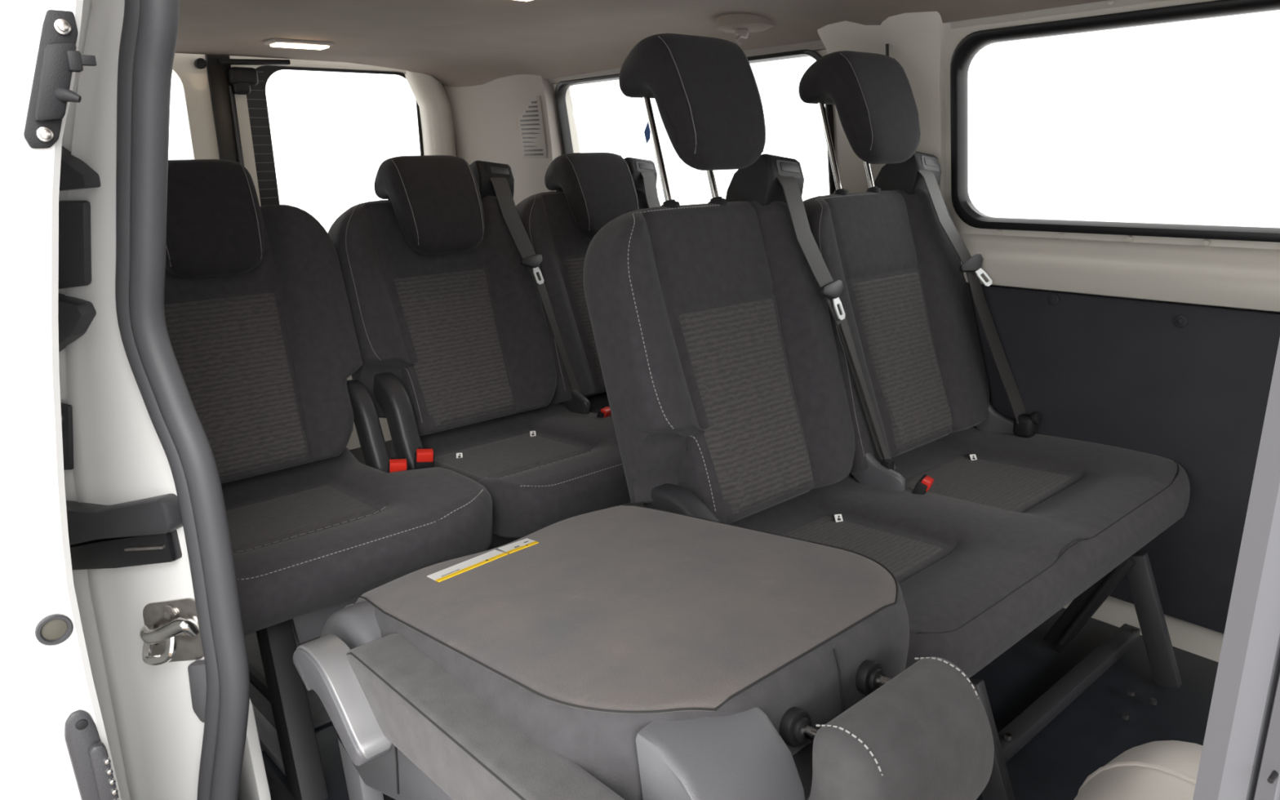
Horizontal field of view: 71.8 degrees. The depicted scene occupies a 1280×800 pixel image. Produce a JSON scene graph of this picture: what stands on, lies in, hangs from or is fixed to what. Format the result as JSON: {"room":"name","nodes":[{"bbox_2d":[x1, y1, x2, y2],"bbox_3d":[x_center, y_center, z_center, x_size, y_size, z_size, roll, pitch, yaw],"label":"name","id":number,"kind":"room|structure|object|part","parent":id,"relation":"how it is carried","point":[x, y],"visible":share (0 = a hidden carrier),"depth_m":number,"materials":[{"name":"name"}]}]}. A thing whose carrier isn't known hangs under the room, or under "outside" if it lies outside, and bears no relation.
{"room":"vehicle interior","nodes":[
{"label":"vehicle interior","id":0,"kind":"room"},
{"bbox_2d":[40,618,66,639],"bbox_3d":[-0.533,0.209,0.804,0.021,0.021,0.001,-14,20,-39],"label":"cap","id":1,"kind":"object","parent":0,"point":[51,628],"depth_m":0.80,"materials":[{"name":"grey plastic"}]},
{"bbox_2d":[57,0,204,799],"bbox_3d":[-0.590,0.122,1.154,0.340,1.320,0.174,5,17,22],"label":"doorway","id":2,"kind":"structure","parent":0,"point":[154,733],"depth_m":1.07,"materials":[{"name":"white paint"}]},
{"bbox_2d":[60,402,73,470],"bbox_3d":[-0.707,0.045,1.081,0.048,0.091,0.013,5,17,22],"label":"plate","id":3,"kind":"object","parent":2,"relation":"attached to","point":[66,409],"visible":0.33,"depth_m":1.07,"materials":[{"name":"grey plastic"}]},
{"bbox_2d":[58,200,91,288],"bbox_3d":[-0.638,-0.173,0.992,0.080,0.099,0.014,5,17,22],"label":"strip","id":4,"kind":"object","parent":2,"relation":"attached to","point":[74,216],"visible":0.73,"depth_m":0.98,"materials":[{"name":"grey plastic"}]},
{"bbox_2d":[57,293,96,351],"bbox_3d":[-0.664,-0.084,1.022,0.093,0.079,0.024,5,17,22],"label":"wedge","id":5,"kind":"object","parent":2,"relation":"attached to","point":[75,315],"visible":0.62,"depth_m":1.00,"materials":[{"name":"grey plastic"}]},
{"bbox_2d":[59,146,100,191],"bbox_3d":[-0.619,-0.251,0.956,0.077,0.049,0.024,5,17,22],"label":"wedge","id":6,"kind":"object","parent":2,"relation":"attached to","point":[75,174],"visible":0.44,"depth_m":0.94,"materials":[{"name":"grey plastic"}]},
{"bbox_2d":[0,0,182,799],"bbox_3d":[-0.871,0.142,1.220,0.290,1.420,1.126,-14,20,-39],"label":"door","id":7,"kind":"structure","parent":2,"relation":"attached to","point":[54,744],"depth_m":0.78,"materials":[{"name":"white paint"}]},
{"bbox_3d":[-0.520,0.389,0.853,0.032,0.203,0.016,-14,20,-39],"label":"contact plate","id":8,"kind":"part","parent":7,"relation":"part of","materials":[{"name":"grey plastic"}]},
{"bbox_3d":[-0.642,0.166,1.083,0.231,0.129,0.030,5,17,22],"label":"rail end","id":9,"kind":"part","parent":7,"relation":"part of","materials":[{"name":"black plastic"}]},
{"bbox_2d":[139,597,204,665],"bbox_3d":[-0.583,0.290,1.087,0.100,0.104,0.042,5,16,21],"label":"door latch striker","id":10,"kind":"object","parent":2,"relation":"attached to","point":[171,633],"visible":0.93,"depth_m":1.08,"materials":[{"name":"metal"}]},
{"bbox_2d":[115,0,249,799],"bbox_3d":[-0.520,0.156,1.028,0.195,1.321,0.033,5,17,22],"label":"weatherstrip","id":11,"kind":"structure","parent":2,"relation":"attached to","point":[149,30],"depth_m":0.97,"materials":[{"name":"grey rubber"}]},
{"bbox_2d":[187,659,206,722],"bbox_3d":[-0.538,0.360,1.099,0.044,0.089,0.018,5,17,22],"label":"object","id":12,"kind":"object","parent":2,"relation":"attached to","point":[196,669],"visible":0.59,"depth_m":1.09,"materials":[{"name":"grey plastic"}]},
{"bbox_2d":[443,74,573,206],"bbox_3d":[-0.482,-0.645,3.340,0.230,1.200,0.513,-14,20,-39],"label":"trim","id":13,"kind":"structure","parent":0,"point":[513,121],"depth_m":3.17,"materials":[{"name":"grey light beige-grey plastic"}]},
{"bbox_2d":[404,70,456,156],"bbox_3d":[-0.768,-0.704,3.418,0.179,1.085,0.070,-14,20,-39],"label":"pillar","id":14,"kind":"structure","parent":13,"relation":"attached to","point":[430,95],"depth_m":3.31,"materials":[{"name":"white paint"}]},
{"bbox_2d":[204,54,424,449],"bbox_3d":[-1.034,-0.519,3.248,0.863,1.430,0.095,-14,20,-39],"label":"door","id":15,"kind":"structure","parent":14,"relation":"attached to","point":[237,84],"depth_m":2.94,"materials":[{"name":"white paint"}]},
{"bbox_3d":[-0.381,-0.955,3.104,0.114,0.207,0.024,9,19,34],"label":"vent frame","id":16,"kind":"part","parent":13,"relation":"part of","materials":[{"name":"grey plastic"}]},
{"bbox_2d":[174,0,1109,87],"bbox_3d":[0.191,-0.680,1.252,1.770,0.143,4.420,-14,20,-39],"label":"ceiling","id":17,"kind":"structure","parent":0,"point":[458,43],"depth_m":2.25,"materials":[{"name":"fabric"}]},
{"bbox_2d":[264,38,333,49],"bbox_3d":[-0.969,-1.012,2.519,0.170,0.016,0.085,-14,20,-39],"label":"recessed light","id":18,"kind":"object","parent":17,"relation":"in","point":[276,42],"visible":1,"depth_m":2.49,"materials":[{"name":"grey plastic"}]},
{"bbox_2d":[715,13,773,45],"bbox_3d":[0.261,-0.927,2.200,0.150,0.086,0.150,-14,20,-39],"label":"ceiling hook","id":19,"kind":"object","parent":17,"relation":"attached to","point":[740,24],"visible":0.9,"depth_m":2.15,"materials":[{"name":"plastic"}]},
{"bbox_2d":[238,440,1218,799],"bbox_3d":[0.199,0.653,1.651,2.020,0.040,4.500,-14,20,-39],"label":"floor","id":20,"kind":"structure","parent":0,"point":[1091,731],"depth_m":1.71,"materials":[{"name":"black carpet"}]},
{"bbox_2d":[238,697,271,799],"bbox_3d":[-0.635,0.572,1.431,0.020,0.268,0.149,-14,20,-39],"label":"sill","id":21,"kind":"structure","parent":20,"relation":"on","point":[254,784],"depth_m":1.39,"materials":[{"name":"white paint"}]},
{"bbox_2d":[244,622,331,751],"bbox_3d":[-0.779,0.561,1.977,0.500,0.008,0.620,-14,20,-39],"label":"floor mat","id":22,"kind":"object","parent":20,"relation":"on","point":[320,717],"depth_m":1.79,"materials":[{"name":"black rubber"}]},
{"bbox_2d":[164,159,492,799],"bbox_3d":[-0.681,0.080,1.744,0.585,1.078,0.802,-14,20,-39],"label":"seat","id":23,"kind":"object","parent":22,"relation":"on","point":[262,334],"visible":0.67,"depth_m":1.79,"materials":[{"name":"grey fabric"}]},
{"bbox_3d":[-0.841,-0.033,1.830,0.274,0.351,0.135,-14,20,-39],"label":"insert panel","id":24,"kind":"part","parent":23,"relation":"part of","materials":[{"name":"fabric"}]},
{"bbox_3d":[-0.875,-0.114,1.872,0.530,0.569,0.288,-14,20,-39],"label":"backrest","id":25,"kind":"part","parent":23,"relation":"part of","materials":[{"name":"grey fabric"}]},
{"bbox_3d":[-0.605,0.532,1.532,0.054,0.315,0.230,-10,18,-30],"label":"leg","id":26,"kind":"part","parent":23,"relation":"part of","materials":[{"name":"black plastic"}]},
{"bbox_3d":[-0.704,0.229,1.749,0.296,0.021,0.278,-14,20,-39],"label":"insert panel","id":27,"kind":"part","parent":23,"relation":"part of","materials":[{"name":"fabric"}]},
{"bbox_2d":[221,447,492,635],"bbox_3d":[-0.645,0.258,1.755,0.585,0.153,0.556,-14,20,-39],"label":"seat cushion","id":28,"kind":"object","parent":23,"relation":"on","point":[313,535],"depth_m":1.65,"materials":[{"name":"grey fabric"}]},
{"bbox_2d":[328,152,660,550],"bbox_3d":[-0.137,-0.079,2.249,1.036,1.063,0.727,-14,20,-39],"label":"seat","id":29,"kind":"object","parent":20,"relation":"on","point":[468,307],"visible":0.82,"depth_m":2.14,"materials":[{"name":"grey fabric"}]},
{"bbox_3d":[-0.482,-0.212,2.203,0.511,0.567,0.288,-14,20,-39],"label":"backrest","id":30,"kind":"part","parent":29,"relation":"part of","materials":[{"name":"grey fabric"}]},
{"bbox_3d":[-0.447,-0.134,2.163,0.274,0.351,0.135,-14,20,-39],"label":"insert panel","id":31,"kind":"part","parent":29,"relation":"part of","materials":[{"name":"fabric"}]},
{"bbox_3d":[-0.309,0.129,2.081,0.296,0.021,0.278,-14,20,-39],"label":"insert panel","id":32,"kind":"part","parent":29,"relation":"part of","materials":[{"name":"fabric"}]},
{"bbox_2d":[391,391,631,537],"bbox_3d":[-0.060,0.109,2.249,0.956,0.153,0.556,-14,20,-39],"label":"seat cushion","id":33,"kind":"object","parent":29,"relation":"on","point":[541,466],"depth_m":2.02,"materials":[{"name":"grey fabric"}]},
{"bbox_3d":[-0.262,-0.322,2.285,0.026,0.046,0.017,-14,20,-39],"label":"tongue blade","id":34,"kind":"part","parent":29,"relation":"part of","materials":[{"name":"silver metal"}]},
{"bbox_3d":[-0.009,0.212,2.208,0.900,0.050,0.060,-14,20,-39],"label":"rail","id":35,"kind":"part","parent":29,"relation":"part of","materials":[{"name":"fabric"}]},
{"bbox_3d":[-0.109,-0.306,2.518,0.505,0.566,0.288,-14,20,-39],"label":"backrest","id":36,"kind":"part","parent":29,"relation":"part of","materials":[{"name":"grey fabric"}]},
{"bbox_3d":[-0.071,-0.229,2.479,0.274,0.351,0.135,-14,20,-39],"label":"insert panel","id":37,"kind":"part","parent":29,"relation":"part of","materials":[{"name":"fabric"}]},
{"bbox_2d":[293,504,994,799],"bbox_3d":[-0.020,0.480,1.103,0.584,0.578,0.804,-14,20,-39],"label":"seat","id":38,"kind":"object","parent":20,"relation":"on","point":[628,651],"visible":1,"depth_m":0.90,"materials":[{"name":"grey fabric"}]},
{"bbox_3d":[-0.345,0.338,1.018,0.042,0.089,0.177,-14,20,-39],"label":"recline lever","id":39,"kind":"part","parent":38,"relation":"part of","materials":[{"name":"grey plastic"}]},
{"bbox_3d":[-0.343,0.331,1.017,0.040,0.082,0.179,-14,20,-39],"label":"lever","id":40,"kind":"part","parent":38,"relation":"part of","materials":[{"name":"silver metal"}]},
{"bbox_3d":[-0.373,0.540,1.203,0.030,0.399,0.113,-14,20,-39],"label":"leg","id":41,"kind":"part","parent":38,"relation":"part of","materials":[{"name":"grey plastic"}]},
{"bbox_3d":[-0.386,0.558,1.289,0.060,0.340,0.080,-14,20,-39],"label":"leg","id":42,"kind":"part","parent":38,"relation":"part of","materials":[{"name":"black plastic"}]},
{"bbox_3d":[-0.164,0.350,0.878,0.068,0.100,0.485,-14,20,-39],"label":"armrest","id":43,"kind":"part","parent":38,"relation":"part of","materials":[{"name":"grey fabric"}]},
{"bbox_2d":[778,706,812,746],"bbox_3d":[0.145,0.309,0.837,0.035,0.037,0.031,-14,20,-39],"label":"socket","id":44,"kind":"object","parent":38,"relation":"attached to","point":[795,723],"depth_m":0.83,"materials":[{"name":"black plastic"}]},
{"bbox_3d":[0.156,0.310,0.824,0.012,0.027,0.105,-14,20,-39],"label":"post","id":45,"kind":"part","parent":38,"relation":"part of","materials":[{"name":"silver metal"}]},
{"bbox_2d":[855,659,884,695],"bbox_3d":[0.235,0.286,0.913,0.035,0.037,0.031,-14,20,-39],"label":"socket","id":46,"kind":"object","parent":38,"relation":"attached to","point":[869,673],"depth_m":0.90,"materials":[{"name":"black plastic"}]},
{"bbox_3d":[0.246,0.287,0.900,0.012,0.027,0.105,-14,20,-39],"label":"post","id":47,"kind":"part","parent":38,"relation":"part of","materials":[{"name":"silver metal"}]},
{"bbox_2d":[582,33,1190,799],"bbox_3d":[0.524,-0.030,1.663,1.058,1.249,0.815,-14,20,-39],"label":"seat","id":48,"kind":"object","parent":20,"relation":"on","point":[772,360],"visible":0.97,"depth_m":1.66,"materials":[{"name":"grey fabric"}]},
{"bbox_3d":[0.034,-0.437,1.575,0.012,0.258,0.091,-14,20,-39],"label":"post","id":49,"kind":"part","parent":48,"relation":"part of","materials":[{"name":"silver metal"}]},
{"bbox_2d":[660,199,679,208],"bbox_3d":[0.055,-0.341,1.578,0.035,0.034,0.038,-14,20,-39],"label":"socket","id":50,"kind":"object","parent":48,"relation":"attached to","point":[668,203],"depth_m":1.56,"materials":[{"name":"black plastic"}]},
{"bbox_3d":[0.124,-0.460,1.651,0.012,0.258,0.091,-14,20,-39],"label":"post","id":51,"kind":"part","parent":48,"relation":"part of","materials":[{"name":"silver metal"}]},
{"bbox_2d":[707,196,726,205],"bbox_3d":[0.145,-0.363,1.654,0.035,0.034,0.038,-14,20,-39],"label":"socket","id":52,"kind":"object","parent":48,"relation":"attached to","point":[716,201],"depth_m":1.64,"materials":[{"name":"black plastic"}]},
{"bbox_3d":[0.162,-0.074,1.646,0.511,0.567,0.288,-14,20,-39],"label":"backrest","id":53,"kind":"part","parent":48,"relation":"part of","materials":[{"name":"grey fabric"}]},
{"bbox_3d":[0.198,0.005,1.605,0.274,0.351,0.135,-14,20,-39],"label":"insert panel","id":54,"kind":"part","parent":48,"relation":"part of","materials":[{"name":"fabric"}]},
{"bbox_3d":[0.409,-0.532,1.891,0.012,0.258,0.091,-14,20,-39],"label":"post","id":55,"kind":"part","parent":48,"relation":"part of","materials":[{"name":"silver metal"}]},
{"bbox_3d":[0.390,-0.180,1.732,0.026,0.046,0.017,-14,20,-39],"label":"tongue blade","id":56,"kind":"part","parent":48,"relation":"part of","materials":[{"name":"silver metal"}]},
{"bbox_2d":[832,188,848,195],"bbox_3d":[0.430,-0.436,1.894,0.035,0.034,0.038,-14,20,-39],"label":"socket","id":57,"kind":"object","parent":48,"relation":"attached to","point":[839,192],"depth_m":1.88,"materials":[{"name":"black plastic"}]},
{"bbox_3d":[0.335,0.267,1.524,0.296,0.021,0.278,-14,20,-39],"label":"insert panel","id":58,"kind":"part","parent":48,"relation":"part of","materials":[{"name":"fabric"}]},
{"bbox_3d":[0.499,-0.555,1.967,0.012,0.258,0.091,-14,20,-39],"label":"post","id":59,"kind":"part","parent":48,"relation":"part of","materials":[{"name":"silver metal"}]},
{"bbox_2d":[866,186,881,193],"bbox_3d":[0.520,-0.459,1.970,0.035,0.034,0.038,-14,20,-39],"label":"socket","id":60,"kind":"object","parent":48,"relation":"attached to","point":[872,189],"depth_m":1.96,"materials":[{"name":"black plastic"}]},
{"bbox_3d":[0.549,-0.175,1.972,0.543,0.572,0.288,-14,20,-39],"label":"backrest","id":61,"kind":"part","parent":48,"relation":"part of","materials":[{"name":"grey fabric"}]},
{"bbox_3d":[0.573,-0.091,1.921,0.274,0.351,0.135,-14,20,-39],"label":"insert panel","id":62,"kind":"part","parent":48,"relation":"part of","materials":[{"name":"fabric"}]},
{"bbox_2d":[728,426,1190,678],"bbox_3d":[0.587,0.247,1.693,1.030,0.153,0.556,-14,20,-39],"label":"seat cushion","id":63,"kind":"object","parent":48,"relation":"on","point":[984,533],"depth_m":1.61,"materials":[{"name":"grey fabric"}]},
{"bbox_3d":[0.780,-0.279,2.009,0.038,0.042,0.018,7,17,28],"label":"tongue blade","id":64,"kind":"part","parent":48,"relation":"part of","materials":[{"name":"silver metal"}]},
{"bbox_3d":[0.711,0.172,1.840,0.296,0.021,0.278,-14,20,-39],"label":"insert panel","id":65,"kind":"part","parent":48,"relation":"part of","materials":[{"name":"fabric"}]},
{"bbox_3d":[0.537,0.561,1.357,0.022,0.266,0.134,-14,20,-39],"label":"leg","id":66,"kind":"part","parent":48,"relation":"part of","materials":[{"name":"grey plastic"}]},
{"bbox_3d":[0.732,0.591,1.641,0.910,0.030,0.035,-14,20,-39],"label":"floor rail","id":67,"kind":"part","parent":48,"relation":"part of","materials":[{"name":"grey plastic"}]},
{"bbox_3d":[0.928,0.420,1.838,0.031,0.269,0.158,-14,20,-39],"label":"leg","id":68,"kind":"part","parent":48,"relation":"part of","materials":[{"name":"black plastic"}]},
{"bbox_3d":[1.021,0.438,1.765,0.022,0.266,0.134,-14,20,-39],"label":"leg","id":69,"kind":"part","parent":48,"relation":"part of","materials":[{"name":"grey plastic"}]},
{"bbox_2d":[1073,740,1203,799],"bbox_3d":[0.616,0.600,1.007,0.330,0.384,0.256,-14,20,-39],"label":"wheel arch","id":70,"kind":"object","parent":20,"relation":"on","point":[1160,770],"visible":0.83,"depth_m":0.99,"materials":[{"name":"beige plastic"}]},
{"bbox_2d":[553,0,1279,662],"bbox_3d":[1.016,-0.162,1.830,0.167,1.400,3.980,-14,20,-39],"label":"wall","id":71,"kind":"structure","parent":0,"point":[1206,642],"depth_m":1.91,"materials":[{"name":"white paint"}]},
{"bbox_2d":[547,40,835,195],"bbox_3d":[0.133,-0.777,2.644,0.162,0.604,1.360,-14,20,-39],"label":"window","id":72,"kind":"structure","parent":71,"relation":"in","point":[561,89],"depth_m":2.37,"materials":[{"name":"black"}]},
{"bbox_2d":[817,11,950,202],"bbox_3d":[0.592,-0.641,2.127,0.198,0.585,0.340,-14,20,-39],"label":"pillar","id":73,"kind":"structure","parent":71,"relation":"attached to","point":[917,41],"depth_m":2.05,"materials":[{"name":"white light grey-beige plastic"}]},
{"bbox_2d":[885,44,888,56],"bbox_3d":[0.577,-0.810,2.063,0.011,0.038,0.006,-14,20,-39],"label":"slot","id":74,"kind":"structure","parent":73,"relation":"attached to","point":[886,45],"depth_m":2.06,"materials":[{"name":"black plastic"}]},
{"bbox_2d":[996,2,1210,246],"bbox_3d":[1.022,-0.529,1.687,0.074,0.466,0.713,-14,20,-39],"label":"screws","id":75,"kind":"structure","parent":71,"relation":"attached to","point":[1206,242],"depth_m":1.82,"materials":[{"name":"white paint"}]},
{"bbox_2d":[950,0,1279,242],"bbox_3d":[1.390,-0.455,1.215,0.197,0.526,2.500,-14,20,-39],"label":"window","id":76,"kind":"structure","parent":71,"relation":"in","point":[971,45],"depth_m":1.82,"materials":[{"name":"black"}]},
{"bbox_2d":[959,233,1279,311],"bbox_3d":[1.439,-0.149,1.351,0.063,0.114,2.520,-14,20,-39],"label":"side trim panel","id":77,"kind":"object","parent":71,"relation":"attached to","point":[1220,276],"visible":0.65,"depth_m":1.80,"materials":[{"name":"white paint"}]},
{"bbox_2d":[968,283,1279,633],"bbox_3d":[1.079,0.126,1.863,0.028,0.665,2.550,-14,20,-39],"label":"wall panel","id":78,"kind":"object","parent":71,"relation":"attached to","point":[1188,385],"visible":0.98,"depth_m":1.83,"materials":[{"name":"black plastic"}]},
{"bbox_3d":[0.342,0.380,0.194,0.105,1.350,0.391,-14,20,-39],"label":"wall pillar","id":79,"kind":"structure","parent":0,"visible":0},
{"bbox_2d":[1192,338,1279,799],"bbox_3d":[0.214,0.340,0.350,0.085,1.350,0.030,-14,20,-39],"label":"pillar","id":80,"kind":"structure","parent":79,"relation":"attached to","point":[1241,748],"depth_m":0.26,"materials":[{"name":"light grey painted metal"}]},
{"bbox_2d":[1266,769,1278,783],"bbox_3d":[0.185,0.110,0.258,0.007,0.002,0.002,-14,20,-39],"label":"plug","id":81,"kind":"object","parent":80,"relation":"attached to","point":[1272,777],"visible":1,"depth_m":0.26,"materials":[{"name":"black plastic"}]},
{"bbox_3d":[-1.312,-0.129,1.903,0.159,1.400,1.830,-14,20,-39],"label":"wall","id":82,"kind":"structure","parent":0,"visible":0},
{"bbox_2d":[172,53,219,159],"bbox_3d":[-1.639,-0.370,2.754,0.768,1.430,0.070,-14,20,-39],"label":"pillar","id":83,"kind":"structure","parent":82,"relation":"in","point":[189,70],"depth_m":2.81,"materials":[{"name":"white paint"}]}
]}

